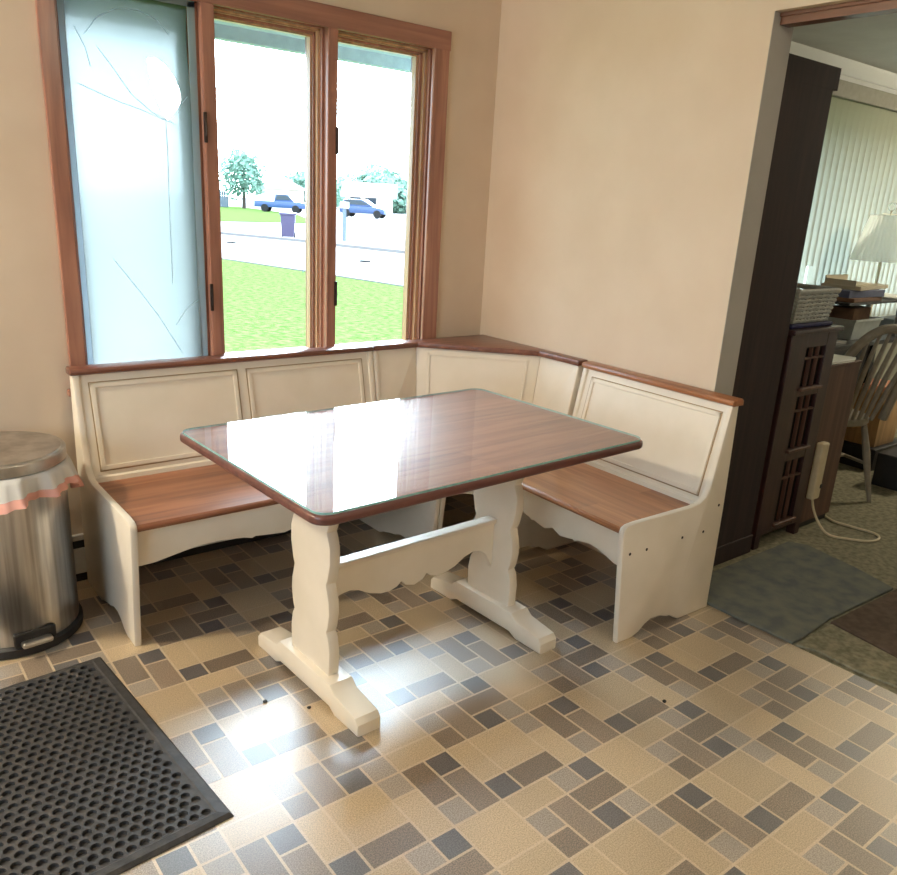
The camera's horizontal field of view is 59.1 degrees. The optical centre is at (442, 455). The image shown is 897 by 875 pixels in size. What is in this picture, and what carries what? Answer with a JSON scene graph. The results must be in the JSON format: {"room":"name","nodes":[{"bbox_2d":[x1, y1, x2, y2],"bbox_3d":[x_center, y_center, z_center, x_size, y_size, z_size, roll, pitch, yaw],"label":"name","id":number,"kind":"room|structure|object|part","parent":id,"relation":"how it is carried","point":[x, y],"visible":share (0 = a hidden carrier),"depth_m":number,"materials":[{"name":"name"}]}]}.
{"room":"dining room","nodes":[
{"label":"dining room","id":0,"kind":"room"},
{"bbox_2d":[0,428,896,874],"bbox_3d":[1.967,0.842,2.417,9.800,0.050,5.086,-11,22,-37],"label":"floor","id":1,"kind":"structure","parent":0,"point":[489,753],"depth_m":2.27,"materials":[{"name":"tile"}]},
{"bbox_2d":[0,431,82,659],"bbox_3d":[-1.381,0.273,2.513,0.398,0.632,0.424,-11,22,-37],"label":"trash can","id":2,"kind":"object","parent":1,"relation":"on","point":[40,607],"visible":0.94,"depth_m":2.44,"materials":[{"name":"silver metal"}]},
{"bbox_3d":[-1.374,-0.009,2.433,0.394,0.046,0.394,-11,22,-37],"label":"lid","id":3,"kind":"part","parent":2,"relation":"part of","materials":[{"name":"metal"}]},
{"bbox_2d":[0,454,83,514],"bbox_3d":[-1.376,0.080,2.456,0.500,0.146,0.485,-11,22,-37],"label":"trash bag","id":4,"kind":"object","parent":2,"relation":"on","point":[18,490],"visible":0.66,"depth_m":2.36,"materials":[{"name":"white plastic"}]},
{"bbox_2d":[0,657,233,874],"bbox_3d":[-1.027,0.793,1.963,0.660,0.014,0.860,-13,24,-40],"label":"rubber mat","id":5,"kind":"object","parent":1,"relation":"on","point":[91,784],"visible":1,"depth_m":1.95,"materials":[{"name":"black rubber"}]},
{"bbox_2d":[65,344,439,646],"bbox_3d":[-0.650,0.070,2.970,1.215,0.815,0.589,-11,22,-37],"label":"bench","id":6,"kind":"object","parent":1,"relation":"on","point":[147,497],"visible":0.64,"depth_m":2.81,"materials":[{"name":"beige paint"}]},
{"bbox_3d":[-1.114,0.170,2.621,0.024,0.790,0.585,-11,22,-37],"label":"panel","id":7,"kind":"part","parent":6,"relation":"part of","materials":[{"name":"beige paint"}]},
{"bbox_3d":[-0.989,-0.138,2.897,0.533,0.296,0.069,-11,22,-37],"label":"panel moulding","id":8,"kind":"part","parent":6,"relation":"part of","materials":[{"name":"beige paint"}]},
{"bbox_3d":[-0.612,0.080,2.926,1.159,0.023,0.448,-11,22,-37],"label":"seat","id":9,"kind":"part","parent":6,"relation":"part of","materials":[{"name":"brown wood"}]},
{"bbox_3d":[-0.790,-0.377,3.044,1.215,0.025,0.064,-11,22,-37],"label":"cap rail","id":10,"kind":"part","parent":6,"relation":"part of","materials":[{"name":"brown wood"}]},
{"bbox_3d":[-0.774,-0.183,3.075,1.163,0.370,0.100,-11,22,-37],"label":"backrest","id":11,"kind":"part","parent":6,"relation":"part of","materials":[{"name":"beige paint"}]},
{"bbox_3d":[-0.539,-0.223,3.236,0.518,0.296,0.069,-11,22,-37],"label":"panel moulding","id":12,"kind":"part","parent":6,"relation":"part of","materials":[{"name":"beige paint"}]},
{"bbox_3d":[-0.181,-0.006,3.326,0.024,0.790,0.585,-11,22,-37],"label":"panel","id":13,"kind":"part","parent":6,"relation":"part of","materials":[{"name":"beige paint"}]},
{"bbox_2d":[180,390,642,736],"bbox_3d":[-0.087,0.286,2.529,1.208,0.730,0.806,-12,23,-38],"label":"trestle table","id":14,"kind":"object","parent":1,"relation":"on","point":[328,461],"visible":0.97,"depth_m":2.36,"materials":[{"name":"brown wood"}]},
{"bbox_3d":[-0.370,0.323,2.292,0.036,0.605,0.220,-12,23,-38],"label":"leg","id":15,"kind":"part","parent":14,"relation":"part of","materials":[{"name":"beige paint"}]},
{"bbox_2d":[183,388,639,514],"bbox_3d":[-0.068,-0.064,2.417,1.192,0.006,0.790,-12,23,-38],"label":"glass","id":16,"kind":"object","parent":14,"relation":"on","point":[237,466],"visible":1,"depth_m":2.33,"materials":[{"name":"clear glass"}]},
{"bbox_3d":[0.187,0.208,2.744,0.036,0.605,0.220,-12,23,-38],"label":"leg","id":17,"kind":"part","parent":14,"relation":"part of","materials":[{"name":"beige paint"}]},
{"bbox_2d":[367,335,587,529],"bbox_3d":[0.120,-0.059,3.498,0.662,0.816,0.678,-11,22,-37],"label":"bench","id":18,"kind":"object","parent":1,"relation":"on","point":[418,367],"visible":0.41,"depth_m":3.51,"materials":[{"name":"beige paint"}]},
{"bbox_3d":[-0.159,-0.010,3.342,0.022,0.790,0.585,-11,22,-37],"label":"panel","id":19,"kind":"part","parent":18,"relation":"part of","materials":[{"name":"beige paint"}]},
{"bbox_3d":[0.144,-0.287,3.545,0.452,0.315,0.048,5,18,6],"label":"panel moulding","id":20,"kind":"part","parent":18,"relation":"part of","materials":[{"name":"beige paint"}]},
{"bbox_2d":[367,335,587,365],"bbox_3d":[0.140,-0.435,3.378,0.662,0.024,0.678,-11,22,-37],"label":"shelf","id":21,"kind":"object","parent":18,"relation":"attached to","point":[473,345],"depth_m":3.50,"materials":[{"name":"brown wood"}]},
{"bbox_3d":[0.368,0.034,3.295,0.535,0.790,0.022,-11,22,-37],"label":"panel","id":22,"kind":"part","parent":18,"relation":"part of","materials":[{"name":"beige paint"}]},
{"bbox_2d":[517,361,743,642],"bbox_3d":[0.598,0.127,3.001,0.549,0.815,0.723,-10,22,-35],"label":"bench","id":23,"kind":"object","parent":1,"relation":"on","point":[654,510],"visible":0.78,"depth_m":2.87,"materials":[{"name":"beige paint"}]},
{"bbox_3d":[0.391,0.044,3.267,0.545,0.790,0.024,-10,22,-35],"label":"panel","id":24,"kind":"part","parent":23,"relation":"part of","materials":[{"name":"beige paint"}]},
{"bbox_3d":[0.550,0.129,2.966,0.408,0.023,0.667,-10,22,-35],"label":"seat","id":25,"kind":"part","parent":23,"relation":"part of","materials":[{"name":"brown wood"}]},
{"bbox_3d":[0.764,-0.092,3.045,0.069,0.296,0.617,-10,22,-35],"label":"panel moulding","id":26,"kind":"part","parent":23,"relation":"part of","materials":[{"name":"beige paint"}]},
{"bbox_3d":[0.770,-0.095,3.057,0.100,0.370,0.671,-10,22,-35],"label":"backrest","id":27,"kind":"part","parent":23,"relation":"part of","materials":[{"name":"beige paint"}]},
{"bbox_3d":[0.814,-0.283,3.020,0.064,0.025,0.723,-10,22,-35],"label":"cap rail","id":28,"kind":"part","parent":23,"relation":"part of","materials":[{"name":"brown wood"}]},
{"bbox_3d":[0.799,0.234,2.743,0.545,0.790,0.024,-10,22,-35],"label":"panel","id":29,"kind":"part","parent":23,"relation":"part of","materials":[{"name":"beige paint"}]},
{"bbox_2d":[713,53,841,565],"bbox_3d":[0.966,-0.596,3.436,0.487,1.962,0.916,-11,22,-37],"label":"tall cabinet","id":30,"kind":"object","parent":1,"relation":"on","point":[809,85],"visible":0.25,"depth_m":3.06,"materials":[{"name":"brown wood"}]},
{"bbox_3d":[1.013,-1.493,3.151,0.486,0.077,0.911,-11,22,-37],"label":"cornice","id":31,"kind":"part","parent":30,"relation":"part of","materials":[{"name":"brown wood"}]},
{"bbox_2d":[751,324,843,549],"bbox_3d":[1.444,-0.131,3.670,0.412,0.985,0.445,-11,22,-37],"label":"base cabinet","id":32,"kind":"object","parent":1,"relation":"on","point":[809,352],"visible":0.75,"depth_m":3.49,"materials":[{"name":"brown wood"}]},
{"bbox_3d":[1.398,0.384,3.568,0.040,0.062,0.040,-11,22,-37],"label":"leg","id":33,"kind":"part","parent":32,"relation":"part of","materials":[{"name":"brown wood"}]},
{"bbox_3d":[1.670,0.333,3.773,0.040,0.062,0.040,-11,22,-37],"label":"leg","id":34,"kind":"part","parent":32,"relation":"part of","materials":[{"name":"brown wood"}]},
{"bbox_2d":[789,321,832,328],"bbox_3d":[1.478,-0.601,3.497,0.345,0.018,0.330,-11,22,-37],"label":"folded cloth","id":35,"kind":"object","parent":32,"relation":"on","point":[819,323],"visible":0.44,"depth_m":3.37,"materials":[{"name":"fabric"}]},
{"bbox_2d":[790,283,841,323],"bbox_3d":[1.506,-0.670,3.447,0.350,0.145,0.280,-11,22,-37],"label":"wicker basket","id":36,"kind":"object","parent":35,"relation":"on","point":[822,297],"visible":0.4,"depth_m":3.35,"materials":[{"name":"beige wicker"}]},
{"bbox_2d":[707,541,892,643],"bbox_3d":[1.423,0.525,3.217,0.890,0.013,0.497,-11,22,-37],"label":"carpet remnant","id":37,"kind":"object","parent":1,"relation":"on","point":[786,591],"visible":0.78,"depth_m":3.17,"materials":[{"name":"carpet"}]},
{"bbox_2d":[799,359,861,526],"bbox_3d":[1.779,-0.075,3.849,0.308,0.803,0.208,-11,22,-37],"label":"base cabinet","id":38,"kind":"object","parent":1,"relation":"on","point":[842,381],"visible":0.26,"depth_m":3.77,"materials":[{"name":"brown wood"}]},
{"bbox_2d":[806,441,880,541],"bbox_3d":[1.917,0.149,3.772,0.327,0.442,0.371,-11,22,-37],"label":"power strip","id":39,"kind":"object","parent":38,"relation":"hanging from","point":[821,451],"visible":0.93,"depth_m":3.72,"materials":[{"name":"beige plastic"}]},
{"bbox_3d":[1.921,0.277,3.821,0.300,0.168,0.371,-11,22,-37],"label":"cord","id":40,"kind":"part","parent":39,"relation":"part of","materials":[{"name":"beige plastic"}]},
{"bbox_2d":[832,354,855,364],"bbox_3d":[1.815,-0.461,3.727,0.290,0.008,0.187,-11,22,-37],"label":"papers","id":41,"kind":"object","parent":38,"relation":"on","point":[837,359],"visible":0.41,"depth_m":3.69,"materials":[{"name":"white paper"}]},
{"bbox_2d":[796,624,896,687],"bbox_3d":[1.763,0.831,2.323,0.255,0.010,1.402,-11,22,-37],"label":"carpet strip","id":42,"kind":"object","parent":1,"relation":"on","point":[832,642],"visible":1,"depth_m":2.73,"materials":[{"name":"carpet"}]},
{"bbox_2d":[830,589,896,657],"bbox_3d":[2.165,0.714,2.752,1.050,0.013,1.210,-11,22,-37],"label":"rug","id":43,"kind":"object","parent":1,"relation":"on","point":[874,622],"visible":1,"depth_m":2.93,"materials":[{"name":"brown carpet"}]},
{"bbox_2d":[834,334,896,384],"bbox_3d":[2.352,-0.349,4.840,1.750,0.780,0.420,-11,22,-37],"label":"desk","id":44,"kind":"object","parent":1,"relation":"on","point":[839,349],"visible":0.02,"depth_m":5.09,"materials":[{"name":"black wood"}]},
{"bbox_2d":[836,340,846,345],"bbox_3d":[2.048,-0.620,4.319,0.330,0.019,0.155,-11,22,-37],"label":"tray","id":45,"kind":"object","parent":44,"relation":"on","point":[839,342],"visible":0.2,"depth_m":4.33,"materials":[{"name":"grey plastic"}]},
{"bbox_2d":[811,298,896,335],"bbox_3d":[2.490,-0.841,4.761,0.920,0.218,0.320,-11,22,-37],"label":"shelf","id":46,"kind":"object","parent":44,"relation":"on","point":[883,300],"visible":0.21,"depth_m":4.53,"materials":[{"name":"black wood"}]},
{"bbox_2d":[812,294,881,302],"bbox_3d":[2.339,-0.920,4.588,0.380,0.022,0.250,-12,23,-39],"label":"binder","id":47,"kind":"object","parent":46,"relation":"on","point":[867,299],"visible":0.46,"depth_m":4.44,"materials":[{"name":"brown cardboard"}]},
{"bbox_2d":[835,289,884,297],"bbox_3d":[2.349,-0.952,4.584,0.380,0.040,0.230,-9,21,-33],"label":"binder","id":48,"kind":"object","parent":47,"relation":"on","point":[844,293],"visible":0.57,"depth_m":4.46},
{"bbox_2d":[821,282,887,290],"bbox_3d":[2.411,-0.995,4.626,0.440,0.022,0.220,-14,24,-42],"label":"binder","id":49,"kind":"object","parent":48,"relation":"on","point":[878,286],"visible":0.64,"depth_m":4.50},
{"bbox_2d":[824,274,876,285],"bbox_3d":[2.355,-1.013,4.561,0.260,0.045,0.180,-11,22,-37],"label":"lid","id":50,"kind":"object","parent":49,"relation":"on","point":[842,279],"visible":1,"depth_m":4.52,"materials":[{"name":"beige cardboard"}]},
{"bbox_2d":[882,293,896,299],"bbox_3d":[2.737,-0.988,4.884,0.300,0.010,0.240,-14,24,-42],"label":"papers","id":51,"kind":"object","parent":46,"relation":"on","point":[886,295],"visible":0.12,"depth_m":4.80,"materials":[{"name":"white paper"}]},
{"bbox_3d":[2.738,-0.825,4.772,0.024,0.206,0.023,-11,22,-37],"label":"post","id":52,"kind":"part","parent":46,"relation":"part of","materials":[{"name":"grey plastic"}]},
{"bbox_2d":[825,316,883,339],"bbox_3d":[2.391,-0.767,4.676,0.340,0.118,0.245,-11,22,-37],"label":"plastic bin","id":53,"kind":"object","parent":44,"relation":"on","point":[853,329],"visible":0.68,"depth_m":4.55,"materials":[{"name":"grey plastic"}]},
{"bbox_2d":[829,305,870,319],"bbox_3d":[2.391,-0.798,4.668,0.240,0.169,0.140,-13,24,-40],"label":"bundle","id":54,"kind":"object","parent":53,"relation":"in","point":[858,312],"visible":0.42,"depth_m":4.59,"materials":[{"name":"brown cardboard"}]},
{"bbox_3d":[2.905,-0.506,5.461,0.050,0.755,0.050,-11,22,-37],"label":"leg","id":55,"kind":"part","parent":44,"relation":"part of","materials":[{"name":"black wood"}]},
{"bbox_2d":[877,315,894,326],"bbox_3d":[3.022,-0.925,5.142,0.360,0.200,0.260,-11,22,-37],"label":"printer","id":56,"kind":"object","parent":44,"relation":"on","point":[889,319],"visible":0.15,"depth_m":5.10,"materials":[{"name":"grey plastic"}]},
{"bbox_2d":[839,438,896,470],"bbox_3d":[2.670,-0.036,4.975,0.420,0.136,0.260,-11,22,-37],"label":"storage box","id":57,"kind":"object","parent":1,"relation":"on","point":[853,449],"visible":0.36,"depth_m":4.83,"materials":[{"name":"black plastic"}]},
{"bbox_2d":[844,385,896,446],"bbox_3d":[2.676,-0.259,4.898,0.325,0.335,0.200,-11,22,-37],"label":"wooden bin","id":58,"kind":"object","parent":57,"relation":"on","point":[880,432],"visible":0.51,"depth_m":4.81,"materials":[{"name":"beige wood"}]},
{"bbox_2d":[862,378,889,390],"bbox_3d":[2.689,-0.435,4.851,0.150,0.029,0.260,17,23,38],"label":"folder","id":59,"kind":"object","parent":58,"relation":"on","point":[888,381],"visible":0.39,"depth_m":4.80,"materials":[{"name":"orange paper"}]},
{"bbox_2d":[840,324,896,502],"bbox_3d":[2.096,-0.255,4.206,0.477,0.966,0.507,-3,19,-18],"label":"chair","id":60,"kind":"object","parent":1,"relation":"on","point":[857,418],"visible":0.45,"depth_m":4.04,"materials":[{"name":"grey paint"}]},
{"bbox_3d":[2.078,-0.225,4.269,0.420,0.033,0.400,-3,19,-18],"label":"seat","id":61,"kind":"part","parent":60,"relation":"part of","materials":[{"name":"grey paint"}]},
{"bbox_3d":[2.259,0.033,4.220,0.135,0.427,0.040,16,22,35],"label":"leg","id":62,"kind":"part","parent":60,"relation":"part of","materials":[{"name":"grey paint"}]},
{"bbox_2d":[849,203,896,315],"bbox_3d":[3.014,-0.972,5.603,0.396,1.566,0.396,-11,22,-37],"label":"table lamp","id":63,"kind":"object","parent":1,"relation":"on","point":[877,242],"visible":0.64,"depth_m":5.33,"materials":[{"name":"beige fabric"}]},
{"bbox_3d":[3.042,-1.492,5.436,0.396,0.300,0.396,-11,22,-37],"label":"lamp shade","id":64,"kind":"part","parent":63,"relation":"part of","materials":[{"name":"beige fabric"}]},
{"bbox_2d":[871,446,896,490],"bbox_3d":[2.706,0.055,4.606,0.490,0.191,0.180,-12,23,-39],"label":"storage box","id":65,"kind":"object","parent":1,"relation":"on","point":[885,471],"visible":1,"depth_m":4.47,"materials":[{"name":"black plastic"}]},
{"bbox_2d":[0,0,896,534],"bbox_3d":[0.418,-0.987,4.011,10.100,3.100,0.170,-11,22,-37],"label":"wall","id":66,"kind":"structure","parent":0,"point":[34,379],"depth_m":2.71,"materials":[{"name":"beige paint"}]},
{"bbox_2d":[72,530,290,581],"bbox_3d":[-1.526,0.412,2.789,2.860,0.185,0.024,-11,22,-37],"label":"baseboard heater","id":67,"kind":"object","parent":66,"relation":"attached to","point":[78,539],"visible":0.02,"depth_m":3.17,"materials":[{"name":"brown metal"}]},
{"bbox_2d":[72,533,83,541],"bbox_3d":[-1.522,0.333,2.765,2.860,0.020,0.022,-11,22,-37],"label":"hood","id":68,"kind":"object","parent":67,"relation":"attached to","point":[77,537],"depth_m":2.90,"materials":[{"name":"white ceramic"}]},
{"bbox_2d":[35,0,451,396],"bbox_3d":[-0.679,-0.985,3.087,1.615,1.427,0.202,-11,22,-37],"label":"window","id":69,"kind":"structure","parent":66,"relation":"in","point":[323,26],"depth_m":3.06,"materials":[{"name":"brown wood"}]},
{"bbox_2d":[57,0,207,364],"bbox_3d":[-1.042,-0.926,2.729,0.436,1.216,0.004,-11,22,-37],"label":"plastic sheet","id":70,"kind":"object","parent":69,"relation":"attached to","point":[136,171],"visible":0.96,"depth_m":2.71,"materials":[{"name":"clear plastic"}]},
{"bbox_3d":[-1.073,-0.918,2.775,0.460,1.274,0.089,-11,22,-37],"label":"sash","id":71,"kind":"part","parent":69,"relation":"part of","materials":[{"name":"brown wood"}]},
{"bbox_3d":[-0.680,-0.992,3.072,0.449,1.274,0.089,-11,22,-37],"label":"sash","id":72,"kind":"part","parent":69,"relation":"part of","materials":[{"name":"brown wood"}]},
{"bbox_3d":[-0.597,-1.606,2.822,1.595,0.075,0.019,-11,22,-37],"label":"casing","id":73,"kind":"part","parent":69,"relation":"part of","materials":[{"name":"brown wood"}]},
{"bbox_3d":[-0.284,-1.067,3.371,0.476,1.274,0.089,-11,22,-37],"label":"sash","id":74,"kind":"part","parent":69,"relation":"part of","materials":[{"name":"brown wood"}]},
{"bbox_2d":[214,20,410,72],"bbox_3d":[0.219,-2.032,4.014,11.000,0.175,0.644,-11,22,-37],"label":"soffit","id":75,"kind":"structure","parent":66,"relation":"attached to","point":[224,31],"depth_m":3.66,"materials":[{"name":"paint"}]},
{"bbox_2d":[789,41,896,89],"bbox_3d":[2.399,-2.465,4.943,5.124,0.075,0.070,-11,22,-37],"label":"trim","id":76,"kind":"structure","parent":66,"relation":"attached to","point":[851,68],"depth_m":5.12,"materials":[{"name":"white paint"}]},
{"bbox_2d":[792,79,896,380],"bbox_3d":[2.832,-1.423,5.655,2.900,2.175,0.103,-11,22,-37],"label":"vertical blinds","id":77,"kind":"object","parent":66,"relation":"attached to","point":[856,180],"visible":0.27,"depth_m":5.47,"materials":[{"name":"fabric"}]},
{"bbox_2d":[480,0,857,554],"bbox_3d":[1.858,-0.393,1.776,0.120,2.720,5.236,-11,22,-37],"label":"wall","id":78,"kind":"structure","parent":0,"point":[624,131],"depth_m":3.05,"materials":[{"name":"beige paint"}]},
{"bbox_2d":[714,11,793,395],"bbox_3d":[1.044,-0.442,2.843,0.119,2.040,0.002,-11,22,-37],"label":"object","id":79,"kind":"structure","parent":78,"relation":"attached to","point":[781,36],"depth_m":2.70,"materials":[{"name":"grey paint"}]},
{"bbox_2d":[780,0,896,27],"bbox_3d":[1.683,-1.135,1.823,0.060,0.036,1.922,-11,22,-37],"label":"trim","id":80,"kind":"structure","parent":78,"relation":"attached to","point":[860,8],"depth_m":2.39,"materials":[{"name":"brown wood"}]},
{"bbox_2d":[791,13,896,73],"bbox_3d":[3.921,-1.913,3.191,5.274,0.100,4.836,-11,22,-37],"label":"ceiling","id":81,"kind":"structure","parent":0,"point":[871,40],"depth_m":4.49,"materials":[{"name":"white paint"}]},
{"label":"outside","id":82,"kind":"structure","parent":0,"visible":0},
{"bbox_2d":[151,80,409,105],"bbox_3d":[-4.805,-16.537,36.074,28.640,0.655,0.057,-1,18,-13],"label":"cable","id":83,"kind":"object","parent":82,"point":[151,80],"visible":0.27,"depth_m":35.58,"materials":[{"name":"rubber"}]},
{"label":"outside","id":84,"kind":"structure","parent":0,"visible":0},
{"bbox_2d":[155,94,408,118],"bbox_3d":[-4.833,-16.014,36.241,28.640,0.655,0.057,-1,18,-13],"label":"cable","id":85,"kind":"object","parent":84,"point":[155,94],"visible":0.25,"depth_m":35.74,"materials":[{"name":"rubber"}]},
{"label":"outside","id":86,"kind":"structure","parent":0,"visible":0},
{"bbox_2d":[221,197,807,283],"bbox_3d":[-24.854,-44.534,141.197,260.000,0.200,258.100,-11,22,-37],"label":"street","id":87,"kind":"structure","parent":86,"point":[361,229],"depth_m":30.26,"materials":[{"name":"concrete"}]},
{"bbox_2d":[256,174,304,202],"bbox_3d":[-22.880,-37.370,111.850,7.500,4.400,7.500,0,18,-10],"label":"house","id":88,"kind":"structure","parent":87,"relation":"on","point":[278,184],"depth_m":108.58,"materials":[{"name":"white"}]},
{"bbox_2d":[279,212,296,237],"bbox_3d":[-6.657,-9.942,34.138,0.720,1.050,0.780,0,18,-8],"label":"bin","id":89,"kind":"object","parent":87,"relation":"on","point":[287,219],"visible":0.98,"depth_m":33.83,"materials":[{"name":"purple plastic"}]},
{"bbox_3d":[-6.633,-10.394,33.993,0.720,0.100,0.780,0,18,-8],"label":"lid","id":90,"kind":"part","parent":89,"relation":"part of","materials":[{"name":"purple plastic"}]},
{"bbox_2d":[267,165,344,206],"bbox_3d":[-21.802,-43.668,129.215,15.586,7.172,16.358,-11,22,-37],"label":"tree","id":91,"kind":"object","parent":87,"relation":"on","point":[298,178],"visible":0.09,"depth_m":126.78,"materials":[{"name":"green plant"}]},
{"bbox_2d":[222,257,402,286],"bbox_3d":[-5.147,-5.126,21.115,12.196,0.100,0.175,18,23,39],"label":"curb","id":92,"kind":"object","parent":87,"relation":"on","point":[343,276],"visible":0.15,"depth_m":19.71,"materials":[{"name":"concrete"}]},
{"bbox_2d":[221,231,404,253],"bbox_3d":[-4.418,-8.389,31.373,26.950,0.150,0.840,16,22,35],"label":"curb","id":93,"kind":"object","parent":87,"relation":"on","point":[222,232],"visible":0.29,"depth_m":32.37,"materials":[{"name":"concrete"}]},
{"bbox_2d":[340,202,348,240],"bbox_3d":[-4.224,-10.086,34.060,0.200,1.620,0.500,-11,22,-37],"label":"mailbox post","id":94,"kind":"object","parent":87,"relation":"on","point":[345,205],"visible":1,"depth_m":33.98,"materials":[{"name":"white wood"}]},
{"bbox_3d":[-4.231,-9.958,34.101,0.120,1.350,0.120,-11,22,-37],"label":"post","id":95,"kind":"part","parent":94,"relation":"part of","materials":[{"name":"white wood"}]},
{"bbox_2d":[339,199,388,218],"bbox_3d":[-7.592,-24.001,76.825,4.500,1.680,1.880,7,18,11],"label":"suv","id":96,"kind":"object","parent":87,"relation":"on","point":[355,205],"visible":0.88,"depth_m":76.02,"materials":[{"name":"blue paint"}]},
{"bbox_2d":[341,181,396,215],"bbox_3d":[-8.912,-31.444,96.849,6.600,3.700,7.000,2,18,-4],"label":"house","id":97,"kind":"structure","parent":87,"relation":"on","point":[380,195],"depth_m":94.47,"materials":[{"name":"white"}]},
{"bbox_3d":[-6.926,-29.835,94.293,0.952,2.200,0.040,2,18,-4],"label":"garage door","id":98,"kind":"part","parent":97,"relation":"part of","materials":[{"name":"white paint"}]},
{"bbox_2d":[337,163,406,213],"bbox_3d":[-9.099,-38.294,115.488,15.318,8.135,16.232,-11,22,-37],"label":"tree","id":99,"kind":"object","parent":87,"relation":"on","point":[371,175],"visible":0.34,"depth_m":112.88,"materials":[{"name":"green plant"}]},
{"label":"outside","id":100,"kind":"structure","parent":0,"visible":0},
{"bbox_2d":[222,259,402,352],"bbox_3d":[-29.464,-7.064,23.180,40.900,0.100,68.100,-11,22,-37],"label":"lawn","id":101,"kind":"structure","parent":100,"point":[264,306],"depth_m":13.15,"materials":[{"name":"green plant"}]},
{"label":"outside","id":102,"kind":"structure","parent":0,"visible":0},
{"bbox_2d":[220,206,304,222],"bbox_3d":[-23.947,-24.727,79.169,22.400,0.060,62.100,-11,22,-37],"label":"lawn","id":103,"kind":"structure","parent":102,"point":[231,213],"depth_m":63.30,"materials":[{"name":"green plant"}]},
{"bbox_2d":[220,190,228,206],"bbox_3d":[-26.639,-29.588,90.705,4.140,1.900,0.101,2,18,-4],"label":"fence","id":104,"kind":"object","parent":103,"relation":"on","point":[224,202],"visible":0.14,"depth_m":90.79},
{"bbox_2d":[219,144,267,208],"bbox_3d":[-22.418,-31.124,88.262,5.664,6.953,5.887,-11,22,-37],"label":"tree","id":105,"kind":"object","parent":103,"relation":"on","point":[244,175],"visible":1,"depth_m":87.39,"materials":[{"name":"green plant"}]},
{"bbox_2d":[254,194,304,212],"bbox_3d":[-16.300,-25.614,80.233,5.200,1.780,1.880,3,18,-1],"label":"pickup truck","id":106,"kind":"object","parent":103,"relation":"on","point":[281,200],"visible":0.93,"depth_m":79.42,"materials":[{"name":"blue paint"}]}
]}

